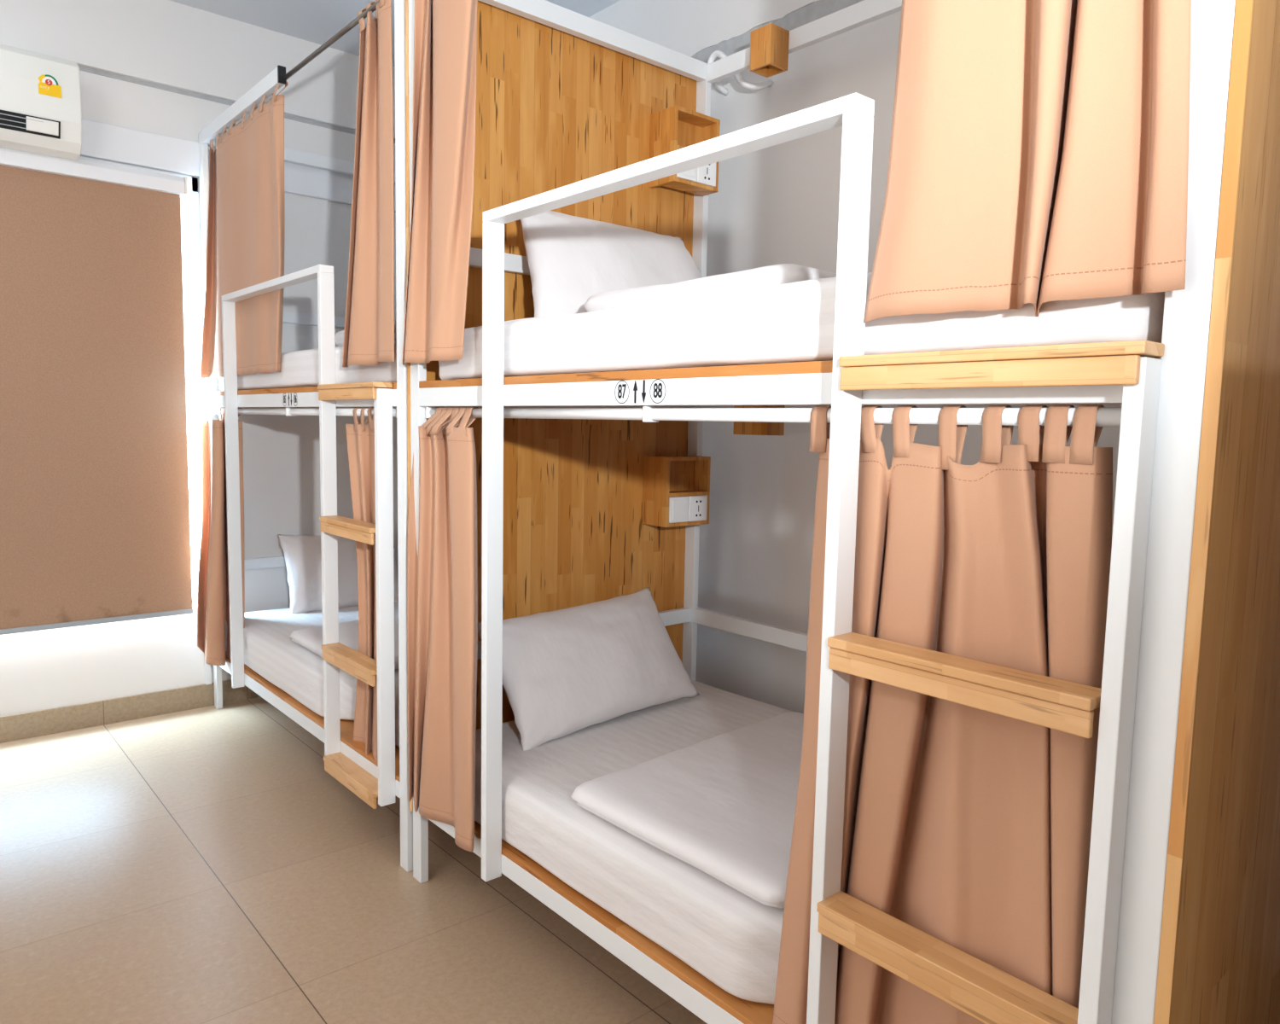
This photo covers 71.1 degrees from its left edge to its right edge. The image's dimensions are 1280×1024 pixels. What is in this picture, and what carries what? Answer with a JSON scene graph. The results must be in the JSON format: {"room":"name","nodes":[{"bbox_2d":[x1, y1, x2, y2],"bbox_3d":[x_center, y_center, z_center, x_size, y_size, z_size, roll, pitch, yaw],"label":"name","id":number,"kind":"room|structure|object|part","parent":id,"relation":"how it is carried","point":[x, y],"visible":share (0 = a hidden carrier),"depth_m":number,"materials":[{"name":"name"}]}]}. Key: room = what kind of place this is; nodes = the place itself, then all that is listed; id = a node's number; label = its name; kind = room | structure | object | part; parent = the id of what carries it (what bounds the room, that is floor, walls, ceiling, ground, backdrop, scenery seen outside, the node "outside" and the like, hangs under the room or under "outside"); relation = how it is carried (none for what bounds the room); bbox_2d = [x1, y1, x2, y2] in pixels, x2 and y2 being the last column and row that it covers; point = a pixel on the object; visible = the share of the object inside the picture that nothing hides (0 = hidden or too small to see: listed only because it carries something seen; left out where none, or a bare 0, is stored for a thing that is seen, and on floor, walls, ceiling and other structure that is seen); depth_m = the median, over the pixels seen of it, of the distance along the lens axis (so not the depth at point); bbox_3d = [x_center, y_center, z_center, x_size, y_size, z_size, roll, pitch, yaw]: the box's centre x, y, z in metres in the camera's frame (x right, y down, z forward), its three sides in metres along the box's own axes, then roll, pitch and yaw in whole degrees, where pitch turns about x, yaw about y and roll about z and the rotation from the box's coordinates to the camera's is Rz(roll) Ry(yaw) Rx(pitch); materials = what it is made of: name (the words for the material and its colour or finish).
{"room":"dormitory","nodes":[
{"label":"dormitory","id":0,"kind":"room"},
{"bbox_2d":[0,0,398,716],"bbox_3d":[-2.485,-0.619,3.733,3.810,3.310,0.230,-4,7,-40],"label":"wall","id":1,"kind":"structure","parent":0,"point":[53,668],"depth_m":4.01,"materials":[{"name":"paint"}]},
{"bbox_2d":[0,43,81,160],"bbox_3d":[-2.558,-1.567,3.297,0.828,0.360,0.224,-4,7,-40],"label":"air conditioner","id":2,"kind":"object","parent":1,"relation":"attached to","point":[41,111],"visible":1,"depth_m":3.41,"materials":[{"name":"plastic"}]},
{"bbox_2d":[0,109,60,139],"bbox_3d":[-2.503,-1.459,3.239,0.685,0.062,0.036,-4,7,-40],"label":"outlet","id":3,"kind":"object","parent":2,"relation":"attached to","point":[25,124],"depth_m":3.39,"materials":[{"name":"black"}]},
{"bbox_2d":[0,147,193,634],"bbox_3d":[-2.642,-0.454,3.429,1.702,1.912,0.088,-4,7,-40],"label":"roller blind","id":4,"kind":"object","parent":1,"relation":"attached to","point":[95,521],"visible":1,"depth_m":3.71,"materials":[{"name":"brown fabric"}]},
{"bbox_3d":[-2.652,0.487,3.510,1.660,0.022,0.014,-4,7,-40],"label":"rail","id":5,"kind":"part","parent":4,"relation":"part of","materials":[{"name":"silver metal"}]},
{"bbox_2d":[0,679,261,743],"bbox_3d":[-2.455,0.883,3.811,3.810,0.108,0.012,-4,7,-40],"label":"baseboard","id":6,"kind":"structure","parent":1,"relation":"attached to","point":[30,724],"depth_m":3.93,"materials":[{"name":"stone"}]},
{"bbox_2d":[180,197,195,602],"bbox_3d":[-2.748,-0.457,3.597,1.720,1.855,0.040,-4,7,-40],"label":"window","id":7,"kind":"structure","parent":1,"relation":"attached to","point":[182,204],"depth_m":4.13,"materials":[{"name":"white"}]},
{"bbox_2d":[335,328,344,346],"bbox_3d":[-1.461,-0.857,4.420,0.080,0.090,0.028,-4,7,-40],"label":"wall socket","id":8,"kind":"object","parent":1,"relation":"attached to","point":[337,330],"visible":0.22,"depth_m":4.39,"materials":[{"name":"plastic"}]},
{"bbox_2d":[0,697,707,1023],"bbox_3d":[-0.412,1.259,1.449,3.810,0.100,6.300,-4,7,-40],"label":"floor","id":9,"kind":"structure","parent":0,"point":[206,864],"depth_m":2.50,"materials":[{"name":"tile"}]},
{"bbox_2d":[198,0,413,872],"bbox_3d":[-0.922,-0.319,3.650,1.168,2.591,1.988,-4,7,-40],"label":"bunk bed","id":10,"kind":"object","parent":9,"relation":"on","point":[346,759],"visible":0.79,"depth_m":2.90,"materials":[{"name":"white paint"}]},
{"bbox_3d":[-1.940,-0.378,4.049,0.025,2.590,0.050,-4,7,-40],"label":"post","id":11,"kind":"part","parent":10,"relation":"part of","materials":[{"name":"white metal"}]},
{"bbox_2d":[197,407,244,665],"bbox_3d":[-1.861,0.111,3.917,0.166,1.132,0.397,-4,7,-40],"label":"curtain","id":12,"kind":"object","parent":10,"relation":"hanging from","point":[212,594],"visible":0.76,"depth_m":3.90,"materials":[{"name":"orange fabric"}]},
{"bbox_3d":[-1.696,-0.056,3.732,0.047,1.611,0.024,-4,7,-40],"label":"guard post","id":13,"kind":"part","parent":10,"relation":"part of","materials":[{"name":"white metal"}]},
{"bbox_2d":[200,80,288,378],"bbox_3d":[-1.596,-1.073,3.579,0.086,1.043,0.937,-4,7,-40],"label":"curtain","id":14,"kind":"object","parent":10,"relation":"hanging from","point":[246,220],"visible":0.86,"depth_m":3.51,"materials":[{"name":"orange fabric"}]},
{"bbox_3d":[-1.345,-0.825,3.264,0.047,0.024,1.052,-4,7,-40],"label":"guard rail","id":15,"kind":"part","parent":10,"relation":"part of","materials":[{"name":"white metal"}]},
{"bbox_3d":[-1.308,-0.413,3.307,0.025,0.050,1.888,-4,7,-40],"label":"rail","id":16,"kind":"part","parent":10,"relation":"part of","materials":[{"name":"white metal"}]},
{"bbox_3d":[-1.528,-0.524,4.389,1.057,0.050,0.025,-4,7,-40],"label":"rail","id":17,"kind":"part","parent":10,"relation":"part of","materials":[{"name":"white metal"}]},
{"bbox_3d":[-1.295,-0.372,3.322,0.025,0.025,1.888,-4,7,-40],"label":"curtain rod","id":18,"kind":"part","parent":10,"relation":"part of","materials":[{"name":"white paint"}]},
{"bbox_2d":[218,340,396,390],"bbox_3d":[-0.897,-0.548,3.632,1.047,0.161,1.846,-4,7,-40],"label":"mattress","id":19,"kind":"object","parent":10,"relation":"on","point":[299,369],"visible":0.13,"depth_m":3.16,"materials":[{"name":"white fabric"}]},
{"bbox_2d":[334,321,396,346],"bbox_3d":[-0.638,-0.633,3.336,0.803,0.079,0.671,-4,7,-40],"label":"duvet","id":20,"kind":"object","parent":19,"relation":"on","point":[339,337],"visible":0.02,"depth_m":3.26,"materials":[{"name":"white fabric"}]},
{"bbox_3d":[-1.331,0.758,3.422,0.025,0.050,1.888,-4,7,-40],"label":"rail","id":21,"kind":"part","parent":10,"relation":"part of","materials":[{"name":"white metal"}]},
{"bbox_2d":[225,601,399,747],"bbox_3d":[-0.925,0.612,3.744,1.053,0.193,1.850,-4,7,-40],"label":"mattress","id":22,"kind":"object","parent":10,"relation":"on","point":[270,651],"visible":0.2,"depth_m":3.54,"materials":[{"name":"white fabric"}]},
{"bbox_2d":[277,534,398,613],"bbox_3d":[-1.441,0.285,4.359,0.579,0.374,0.208,-3,7,-38],"label":"pillow","id":23,"kind":"object","parent":22,"relation":"on","point":[302,553],"visible":0.58,"depth_m":4.22,"materials":[{"name":"white fabric"}]},
{"bbox_2d":[289,614,398,669],"bbox_3d":[-0.887,0.499,3.638,0.890,0.057,0.716,-4,7,-40],"label":"duvet","id":24,"kind":"object","parent":22,"relation":"on","point":[311,638],"visible":0.13,"depth_m":3.48,"materials":[{"name":"white fabric"}]},
{"bbox_3d":[-1.520,-0.929,4.349,1.057,0.050,0.025,-4,7,-40],"label":"guard rail","id":25,"kind":"part","parent":10,"relation":"part of","materials":[{"name":"white metal"}]},
{"bbox_3d":[-1.542,0.226,4.462,1.057,0.050,0.025,-4,7,-40],"label":"guard rail","id":26,"kind":"part","parent":10,"relation":"part of","materials":[{"name":"white metal"}]},
{"bbox_3d":[-1.027,0.036,2.957,0.047,1.616,0.024,-4,7,-40],"label":"ladder post","id":27,"kind":"part","parent":10,"relation":"part of","materials":[{"name":"white metal"}]},
{"bbox_3d":[-0.963,-1.504,2.836,0.016,0.016,0.918,-4,7,-40],"label":"curtain rod","id":28,"kind":"part","parent":10,"relation":"part of","materials":[{"name":"grey metal"}]},
{"bbox_2d":[345,407,377,761],"bbox_3d":[-0.878,0.232,2.869,0.045,1.130,0.279,-4,7,-40],"label":"curtain","id":29,"kind":"object","parent":10,"relation":"hanging from","point":[360,435],"visible":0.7,"depth_m":2.87,"materials":[{"name":"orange fabric"}]},
{"bbox_2d":[342,0,394,367],"bbox_3d":[-0.832,-0.982,2.721,0.052,1.058,0.441,-4,7,-40],"label":"curtain","id":30,"kind":"object","parent":10,"relation":"hanging from","point":[369,333],"visible":1,"depth_m":2.69,"materials":[{"name":"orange fabric"}]},
{"bbox_3d":[-0.757,0.264,2.659,0.047,1.251,0.024,-4,7,-40],"label":"ladder post","id":31,"kind":"part","parent":10,"relation":"part of","materials":[{"name":"white metal"}]},
{"bbox_3d":[-0.680,-0.209,2.588,0.025,2.590,0.050,-4,7,-40],"label":"post","id":32,"kind":"part","parent":10,"relation":"part of","materials":[{"name":"white metal"}]},
{"bbox_2d":[405,0,1279,1023],"bbox_3d":[0.394,-0.143,2.124,1.168,2.590,2.021,-4,7,-40],"label":"bunk bed","id":33,"kind":"object","parent":9,"relation":"on","point":[1182,921],"visible":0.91,"depth_m":1.30,"materials":[{"name":"white paint"}]},
{"bbox_3d":[-0.624,-0.202,2.523,0.025,2.590,0.050,-4,7,-40],"label":"post","id":34,"kind":"part","parent":33,"relation":"part of","materials":[{"name":"white metal"}]},
{"bbox_2d":[401,0,477,365],"bbox_3d":[-0.501,-0.925,2.292,0.109,1.073,0.492,-4,7,-40],"label":"curtain","id":35,"kind":"object","parent":33,"relation":"hanging from","point":[445,31],"visible":1,"depth_m":2.23,"materials":[{"name":"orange fabric"}]},
{"bbox_2d":[407,407,477,851],"bbox_3d":[-0.531,0.286,2.425,0.102,1.136,0.452,-4,7,-40],"label":"curtain","id":36,"kind":"object","parent":33,"relation":"hanging from","point":[442,578],"visible":0.98,"depth_m":2.40,"materials":[{"name":"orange fabric"}]},
{"bbox_3d":[-0.360,0.122,2.184,0.047,1.611,0.024,-4,7,-40],"label":"guard post","id":37,"kind":"part","parent":33,"relation":"part of","materials":[{"name":"white metal"}]},
{"bbox_3d":[-0.203,-0.753,2.823,1.057,0.050,0.025,-4,7,-40],"label":"guard rail","id":38,"kind":"part","parent":33,"relation":"part of","materials":[{"name":"white metal"}]},
{"bbox_3d":[-0.233,-0.331,2.890,1.107,2.390,0.016,-4,7,-40],"label":"headboard","id":39,"kind":"part","parent":33,"relation":"part of","materials":[{"name":"brown wood"}]},
{"bbox_3d":[-0.211,-0.348,2.862,1.057,0.050,0.025,-4,7,-40],"label":"rail","id":40,"kind":"part","parent":33,"relation":"part of","materials":[{"name":"white metal"}]},
{"bbox_3d":[-0.226,0.401,2.936,1.057,0.050,0.025,-4,7,-40],"label":"guard rail","id":41,"kind":"part","parent":33,"relation":"part of","materials":[{"name":"white metal"}]},
{"bbox_3d":[-0.014,0.934,1.895,0.025,0.050,1.888,-4,7,-40],"label":"rail","id":42,"kind":"part","parent":33,"relation":"part of","materials":[{"name":"white metal"}]},
{"bbox_2d":[474,680,791,1004],"bbox_3d":[0.392,0.788,2.216,1.054,0.193,1.851,-4,7,-40],"label":"mattress","id":43,"kind":"object","parent":33,"relation":"on","point":[729,937],"visible":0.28,"depth_m":2.04,"materials":[{"name":"white fabric"}]},
{"bbox_2d":[477,587,699,750],"bbox_3d":[-0.143,0.460,2.762,0.727,0.348,0.254,-4,8,-44],"label":"pillow","id":44,"kind":"object","parent":43,"relation":"on","point":[567,671],"visible":0.94,"depth_m":2.67,"materials":[{"name":"white fabric"}]},
{"bbox_2d":[570,711,803,908],"bbox_3d":[0.364,0.667,2.176,0.924,0.058,0.707,-4,7,-40],"label":"duvet","id":45,"kind":"object","parent":43,"relation":"on","point":[724,805],"visible":0.46,"depth_m":2.02,"materials":[{"name":"white fabric"}]},
{"bbox_2d":[642,455,710,527],"bbox_3d":[0.130,-0.076,3.133,0.206,0.238,0.131,-4,7,-40],"label":"box","id":46,"kind":"object","parent":33,"relation":"attached to","point":[676,489],"visible":1,"depth_m":3.10,"materials":[{"name":"brown wood"}]},
{"bbox_3d":[0.055,-0.072,3.073,0.013,0.238,0.124,-4,7,-40],"label":"panel","id":47,"kind":"part","parent":46,"relation":"part of","materials":[{"name":"brown wood"}]},
{"bbox_2d":[669,495,688,523],"bbox_3d":[0.131,-0.009,3.068,0.087,0.088,0.014,-4,7,-40],"label":"switch plate","id":48,"kind":"object","parent":46,"relation":"attached to","point":[678,505],"depth_m":3.06,"materials":[{"name":"white plastic"}]},
{"bbox_3d":[0.122,-0.077,3.143,0.180,0.212,0.005,-4,7,-40],"label":"panel","id":49,"kind":"part","parent":46,"relation":"part of","materials":[{"name":"brown wood"}]},
{"bbox_3d":[0.147,-0.186,3.106,0.180,0.013,0.074,-4,7,-40],"label":"panel","id":50,"kind":"part","parent":46,"relation":"part of","materials":[{"name":"brown wood"}]},
{"bbox_3d":[0.142,0.037,3.128,0.180,0.013,0.074,-4,7,-40],"label":"panel","id":51,"kind":"part","parent":46,"relation":"part of","materials":[{"name":"brown wood"}]},
{"bbox_2d":[669,489,707,496],"bbox_3d":[0.144,-0.065,3.118,0.180,0.013,0.074,-4,7,-40],"label":"shelf","id":52,"kind":"object","parent":46,"relation":"attached to","point":[672,492],"depth_m":3.11,"materials":[{"name":"brown wood"}]},
{"bbox_3d":[0.200,-0.013,3.127,0.088,0.088,0.014,-4,7,-40],"label":"socket plate","id":53,"kind":"part","parent":46,"relation":"part of","materials":[{"name":"white plastic"}]},
{"bbox_3d":[0.218,-0.079,3.180,0.013,0.238,0.074,-4,7,-40],"label":"panel","id":54,"kind":"part","parent":46,"relation":"part of","materials":[{"name":"brown wood"}]},
{"bbox_3d":[-0.010,-0.646,1.716,0.047,0.024,1.052,-4,7,-40],"label":"guard rail","id":55,"kind":"part","parent":33,"relation":"part of","materials":[{"name":"white metal"}]},
{"bbox_2d":[648,104,720,196],"bbox_3d":[0.152,-1.211,3.022,0.206,0.238,0.131,-4,7,-40],"label":"box","id":56,"kind":"object","parent":33,"relation":"attached to","point":[673,128],"visible":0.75,"depth_m":2.99,"materials":[{"name":"brown wood"}]},
{"bbox_3d":[0.077,-1.206,2.962,0.013,0.238,0.124,-4,7,-40],"label":"panel","id":57,"kind":"part","parent":56,"relation":"part of","materials":[{"name":"brown wood"}]},
{"bbox_2d":[676,168,697,181],"bbox_3d":[0.153,-1.143,2.956,0.087,0.088,0.014,-4,7,-40],"label":"switch plate","id":58,"kind":"object","parent":56,"relation":"attached to","point":[690,175],"depth_m":2.96,"materials":[{"name":"white plastic"}]},
{"bbox_3d":[0.164,-1.097,3.017,0.180,0.013,0.074,-4,7,-40],"label":"panel","id":59,"kind":"part","parent":56,"relation":"part of","materials":[{"name":"brown wood"}]},
{"bbox_3d":[0.144,-1.212,3.031,0.180,0.212,0.005,-4,7,-40],"label":"panel","id":60,"kind":"part","parent":56,"relation":"part of","materials":[{"name":"brown wood"}]},
{"bbox_3d":[0.169,-1.321,2.995,0.180,0.013,0.074,-4,7,-40],"label":"panel","id":61,"kind":"part","parent":56,"relation":"part of","materials":[{"name":"brown wood"}]},
{"bbox_3d":[0.222,-1.147,3.015,0.088,0.088,0.014,-4,7,-40],"label":"socket plate","id":62,"kind":"part","parent":56,"relation":"part of","materials":[{"name":"white plastic"}]},
{"bbox_3d":[0.240,-1.214,3.068,0.013,0.238,0.074,-4,7,-40],"label":"panel","id":63,"kind":"part","parent":56,"relation":"part of","materials":[{"name":"brown wood"}]},
{"bbox_3d":[0.198,-0.255,3.225,0.025,2.590,0.050,-4,7,-40],"label":"post","id":64,"kind":"part","parent":33,"relation":"part of","materials":[{"name":"white metal"}]},
{"bbox_3d":[0.816,0.458,2.556,0.025,0.053,1.888,-4,7,-40],"label":"guard rail","id":65,"kind":"part","parent":33,"relation":"part of","materials":[{"name":"white metal"}]},
{"bbox_2d":[733,405,785,435],"bbox_3d":[0.387,-0.307,2.916,0.084,0.112,0.145,-4,7,-40],"label":"reading lamp","id":66,"kind":"object","parent":33,"relation":"attached to","point":[740,427],"visible":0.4,"depth_m":2.88,"materials":[{"name":"brown wood"}]},
{"bbox_2d":[749,23,789,77],"bbox_3d":[0.405,-1.446,2.808,0.084,0.118,0.086,-4,7,-40],"label":"reading lamp","id":67,"kind":"object","parent":33,"relation":"attached to","point":[769,43],"visible":1,"depth_m":2.78,"materials":[{"name":"brown wood"}]},
{"bbox_3d":[0.009,-0.237,1.780,0.025,0.050,1.888,-4,7,-40],"label":"rail","id":68,"kind":"part","parent":33,"relation":"part of","materials":[{"name":"white metal"}]},
{"bbox_3d":[0.021,-0.196,1.796,0.025,0.025,1.888,-4,7,-40],"label":"curtain rod","id":69,"kind":"part","parent":33,"relation":"part of","materials":[{"name":"white paint"}]},
{"bbox_2d":[438,272,1164,379],"bbox_3d":[0.419,-0.373,2.106,1.048,0.161,1.844,-4,7,-40],"label":"mattress","id":70,"kind":"object","parent":33,"relation":"on","point":[791,322],"visible":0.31,"depth_m":1.56,"materials":[{"name":"white fabric"}]},
{"bbox_2d":[520,210,702,317],"bbox_3d":[-0.042,-0.706,2.754,0.250,0.400,0.878,7,8,44],"label":"pillow","id":71,"kind":"object","parent":70,"relation":"on","point":[571,259],"visible":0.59,"depth_m":2.59,"materials":[{"name":"white fabric"}]},
{"bbox_2d":[583,263,836,312],"bbox_3d":[0.361,-0.514,2.283,0.762,0.087,0.738,-4,7,-40],"label":"duvet","id":72,"kind":"object","parent":70,"relation":"on","point":[782,273],"visible":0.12,"depth_m":1.96,"materials":[{"name":"white fabric"}]},
{"bbox_3d":[0.309,0.214,1.408,0.047,1.616,0.024,-4,7,-40],"label":"ladder post","id":73,"kind":"part","parent":33,"relation":"part of","materials":[{"name":"white metal"}]},
{"bbox_3d":[0.830,-0.290,2.483,0.025,0.050,1.888,-4,7,-40],"label":"rail","id":74,"kind":"part","parent":33,"relation":"part of","materials":[{"name":"white metal"}]},
{"bbox_2d":[772,404,1112,1023],"bbox_3d":[0.440,0.396,1.373,0.081,1.111,0.515,-4,7,-40],"label":"curtain","id":75,"kind":"object","parent":33,"relation":"hanging from","point":[969,828],"visible":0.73,"depth_m":1.29,"materials":[{"name":"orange fabric"}]},
{"bbox_2d":[863,0,1191,322],"bbox_3d":[0.501,-0.793,1.144,0.092,1.072,0.447,-4,7,-40],"label":"curtain","id":76,"kind":"object","parent":33,"relation":"hanging from","point":[1038,153],"visible":1,"depth_m":1.14,"materials":[{"name":"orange fabric"}]},
{"bbox_3d":[0.578,0.442,1.111,0.047,1.251,0.024,-4,7,-40],"label":"ladder post","id":77,"kind":"part","parent":33,"relation":"part of","materials":[{"name":"white metal"}]},
{"bbox_3d":[0.637,-0.034,1.061,0.025,2.590,0.050,-4,7,-40],"label":"post","id":78,"kind":"part","parent":33,"relation":"part of","materials":[{"name":"white metal"}]},
{"bbox_3d":[1.071,-0.117,1.381,1.107,2.470,0.016,-4,7,-40],"label":"footboard","id":79,"kind":"part","parent":33,"relation":"part of","materials":[{"name":"brown wood"}]},
{"bbox_2d":[168,0,620,66],"bbox_3d":[-0.349,-1.935,1.135,3.810,0.100,6.300,-4,7,-40],"label":"ceiling","id":80,"kind":"structure","parent":0,"point":[317,21],"depth_m":3.91,"materials":[{"name":"paint"}]},
{"bbox_2d":[695,11,1120,713],"bbox_3d":[1.123,-0.434,2.578,0.150,3.310,6.600,-4,7,-40],"label":"wall","id":81,"kind":"structure","parent":0,"point":[778,204],"depth_m":3.20,"materials":[{"name":"paint"}]},
{"bbox_2d":[589,0,820,57],"bbox_3d":[1.095,-1.803,2.386,0.006,0.350,6.285,-4,7,-40],"label":"ceiling","id":82,"kind":"structure","parent":81,"relation":"attached to","point":[688,27],"depth_m":3.43,"materials":[{"name":"paint"}]},
{"bbox_2d":[707,50,773,95],"bbox_3d":[0.346,-1.561,3.193,0.128,0.168,0.237,-4,7,-40],"label":"conduit pipe","id":83,"kind":"object","parent":81,"relation":"attached to","point":[740,79],"visible":0.73,"depth_m":3.14,"materials":[{"name":"white plastic"}]},
{"bbox_2d":[691,0,863,63],"bbox_3d":[1.093,-1.607,2.407,0.003,0.060,6.285,-4,7,-40],"label":"trim","id":84,"kind":"structure","parent":81,"relation":"attached to","point":[816,10],"depth_m":3.07,"materials":[{"name":"grey paint"}]}
]}

